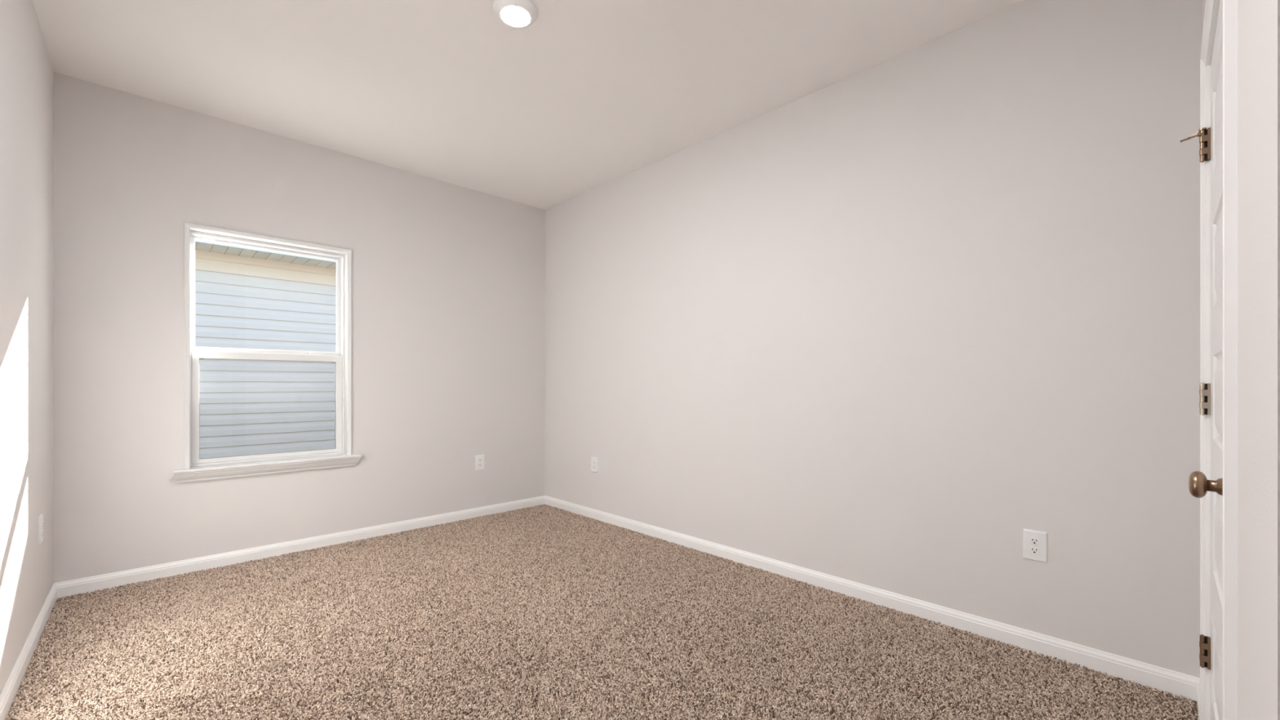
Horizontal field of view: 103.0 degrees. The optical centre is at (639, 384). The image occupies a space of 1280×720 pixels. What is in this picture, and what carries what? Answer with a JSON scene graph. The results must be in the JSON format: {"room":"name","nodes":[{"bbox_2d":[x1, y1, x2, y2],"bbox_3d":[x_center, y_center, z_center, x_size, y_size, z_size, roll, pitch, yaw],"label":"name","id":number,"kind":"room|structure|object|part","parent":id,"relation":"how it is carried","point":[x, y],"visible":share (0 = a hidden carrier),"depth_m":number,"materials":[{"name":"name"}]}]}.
{"room":"empty bedroom","nodes":[
{"label":"empty bedroom","id":0,"kind":"room"},
{"bbox_2d":[0,0,53,695],"bbox_3d":[-1.142,-0.253,0.586,0.120,2.755,5.630,0,0,-44],"label":"wall","id":1,"kind":"structure","parent":0,"point":[26,70],"depth_m":2.00,"materials":[{"name":"paint"}]},
{"bbox_2d":[0,582,57,719],"bbox_3d":[-1.095,1.080,0.632,0.012,0.090,5.630,0,0,-44],"label":"baseboard","id":2,"kind":"structure","parent":1,"relation":"attached to","point":[11,688],"depth_m":1.99,"materials":[{"name":"white paint"}]},
{"bbox_2d":[38,514,44,544],"bbox_3d":[-2.725,0.658,2.317,0.011,0.125,0.081,0,0,-44],"label":"wall outlet","id":3,"kind":"object","parent":1,"relation":"attached to","point":[41,522],"visible":1,"depth_m":2.30,"materials":[{"name":"white plastic"}]},
{"bbox_2d":[53,71,545,582],"bbox_3d":[-2.034,-0.253,3.767,3.260,2.755,0.185,0,0,-44],"label":"wall","id":4,"kind":"structure","parent":0,"point":[448,279],"depth_m":3.28,"materials":[{"name":"paint"}]},
{"bbox_2d":[173,222,361,483],"bbox_3d":[-2.404,-0.191,3.344,0.981,1.533,0.226,0,0,-44],"label":"window","id":5,"kind":"structure","parent":4,"relation":"in","point":[195,468],"depth_m":3.26,"materials":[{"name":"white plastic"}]},
{"bbox_3d":[-2.465,-0.552,3.406,0.812,0.720,0.028,0,0,-44],"label":"sash","id":6,"kind":"part","parent":5,"relation":"part of","materials":[{"name":"white plastic"}]},
{"bbox_3d":[-2.435,0.138,3.374,0.812,0.690,0.032,0,0,-44],"label":"sash","id":7,"kind":"part","parent":5,"relation":"part of","materials":[{"name":"clear glass"}]},
{"bbox_3d":[-2.376,0.537,3.314,0.981,0.078,0.142,0,0,-44],"label":"sill","id":8,"kind":"part","parent":5,"relation":"part of","materials":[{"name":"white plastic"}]},
{"bbox_2d":[54,495,545,598],"bbox_3d":[-1.966,1.080,3.696,3.020,0.090,0.012,0,0,-44],"label":"baseboard","id":9,"kind":"structure","parent":4,"relation":"attached to","point":[73,587],"depth_m":3.27,"materials":[{"name":"white paint"}]},
{"bbox_2d":[475,454,484,470],"bbox_3d":[-1.351,0.658,4.292,0.081,0.125,0.011,0,0,-44],"label":"wall outlet","id":10,"kind":"object","parent":4,"relation":"attached to","point":[479,460],"visible":1,"depth_m":4.29,"materials":[{"name":"white plastic"}]},
{"bbox_2d":[31,0,1022,209],"bbox_3d":[-0.048,-1.755,1.713,3.260,0.250,5.970,0,0,-44],"label":"ceiling","id":11,"kind":"structure","parent":0,"point":[549,112],"depth_m":2.58,"materials":[{"name":"paint"}]},
{"bbox_2d":[493,0,537,27],"bbox_3d":[-0.542,-1.613,2.215,0.190,0.035,0.190,0,0,-44],"label":"recessed light","id":12,"kind":"object","parent":11,"relation":"in","point":[513,13],"visible":1,"depth_m":2.19,"materials":[{"name":"white paint"}]},
{"bbox_2d":[36,553,1195,719],"bbox_3d":[-0.041,1.200,1.706,3.260,0.150,5.950,0,0,-44],"label":"floor","id":13,"kind":"structure","parent":0,"point":[566,553],"depth_m":1.93,"materials":[{"name":"brown carpet"}]},
{"bbox_2d":[5,503,1198,719],"bbox_3d":[-0.017,1.119,1.679,3.027,0.028,5.624,0,0,-44],"label":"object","id":14,"kind":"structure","parent":13,"relation":"on","point":[88,644],"depth_m":2.15,"materials":[{"name":"brown carpet"}]},
{"bbox_2d":[545,0,1201,678],"bbox_3d":[0.631,-0.253,3.269,0.120,2.755,4.237,0,0,-44],"label":"wall","id":15,"kind":"structure","parent":0,"point":[935,303],"depth_m":2.39,"materials":[{"name":"paint"}]},
{"bbox_2d":[591,457,597,472],"bbox_3d":[-0.381,0.666,4.222,0.011,0.125,0.081,0,0,-44],"label":"wall outlet","id":16,"kind":"object","parent":15,"relation":"attached to","point":[593,460],"visible":1,"depth_m":4.22,"materials":[{"name":"white plastic"}]},
{"bbox_2d":[545,495,1199,701],"bbox_3d":[0.542,1.080,3.266,0.012,0.090,4.117,0,0,-44],"label":"baseboard","id":17,"kind":"structure","parent":15,"relation":"attached to","point":[1175,682],"depth_m":2.36,"materials":[{"name":"white paint"}]},
{"bbox_2d":[1022,528,1047,562],"bbox_3d":[1.648,0.673,2.124,0.011,0.125,0.081,0,0,-44],"label":"wall outlet","id":18,"kind":"object","parent":15,"relation":"attached to","point":[1034,542],"visible":1,"depth_m":2.12,"materials":[{"name":"white plastic"}]},
{"bbox_2d":[1029,546,1039,554],"bbox_3d":[1.646,0.693,2.122,0.004,0.028,0.034,0,0,-44],"label":"receptacle","id":19,"kind":"object","parent":18,"relation":"attached to","point":[1033,550],"depth_m":2.12,"materials":[{"name":"white plastic"}]},
{"bbox_2d":[1029,537,1039,545],"bbox_3d":[1.646,0.653,2.122,0.004,0.028,0.034,0,0,-44],"label":"receptacle","id":20,"kind":"object","parent":18,"relation":"attached to","point":[1033,540],"depth_m":2.12,"materials":[{"name":"white plastic"}]},
{"bbox_2d":[1201,0,1279,719],"bbox_3d":[1.387,-0.253,1.140,1.753,2.755,0.115,0,0,-44],"label":"wall","id":21,"kind":"structure","parent":0,"point":[1258,20],"depth_m":0.70,"materials":[{"name":"paint"}]},
{"bbox_2d":[1196,680,1199,719],"bbox_3d":[1.830,1.080,1.657,0.398,0.090,0.012,0,0,-44],"label":"baseboard","id":22,"kind":"structure","parent":21,"relation":"attached to","point":[1198,683],"depth_m":1.72,"materials":[{"name":"white paint"}]},
{"bbox_2d":[1179,0,1222,719],"bbox_3d":[1.391,0.093,1.185,0.798,2.064,0.174,0,0,-44],"label":"door","id":23,"kind":"structure","parent":21,"relation":"in","point":[1211,140],"depth_m":1.31,"materials":[{"name":"white paint"}]},
{"bbox_3d":[1.111,0.199,1.013,0.053,0.053,0.026,0,0,-44],"label":"knob","id":24,"kind":"part","parent":23,"relation":"part of","materials":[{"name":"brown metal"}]},
{"bbox_3d":[1.383,-0.686,1.193,0.549,0.231,0.029,0,0,-44],"label":"panel","id":25,"kind":"part","parent":23,"relation":"part of","materials":[{"name":"white paint"}]},
{"bbox_3d":[1.383,-0.326,1.193,0.549,0.231,0.029,0,0,-44],"label":"panel","id":26,"kind":"part","parent":23,"relation":"part of","materials":[{"name":"white paint"}]},
{"bbox_3d":[1.383,0.035,1.193,0.549,0.231,0.029,0,0,-44],"label":"panel","id":27,"kind":"part","parent":23,"relation":"part of","materials":[{"name":"white paint"}]},
{"bbox_3d":[1.383,0.397,1.193,0.549,0.231,0.029,0,0,-44],"label":"panel","id":28,"kind":"part","parent":23,"relation":"part of","materials":[{"name":"white paint"}]},
{"bbox_3d":[1.383,0.757,1.193,0.549,0.231,0.029,0,0,-44],"label":"panel","id":29,"kind":"part","parent":23,"relation":"part of","materials":[{"name":"white paint"}]},
{"bbox_2d":[1200,0,1237,719],"bbox_3d":[1.366,0.070,1.211,0.889,2.109,0.017,0,0,-44],"label":"trim","id":30,"kind":"structure","parent":21,"relation":"attached to","point":[1229,7],"depth_m":0.90,"materials":[{"name":"white paint"}]},
{"label":"outside","id":31,"kind":"structure","parent":0,"visible":0},
{"bbox_3d":[-15.386,1.638,15.916,60.000,0.150,35.725,0,0,-44],"label":"ground","id":32,"kind":"structure","parent":31,"visible":0},
{"bbox_2d":[195,239,336,458],"bbox_3d":[-6.317,-0.995,10.132,23.000,5.115,9.030,0,0,-44],"label":"neighbouring house","id":33,"kind":"structure","parent":32,"relation":"on","point":[246,297],"depth_m":6.20,"materials":[{"name":"plastic"}]}
]}

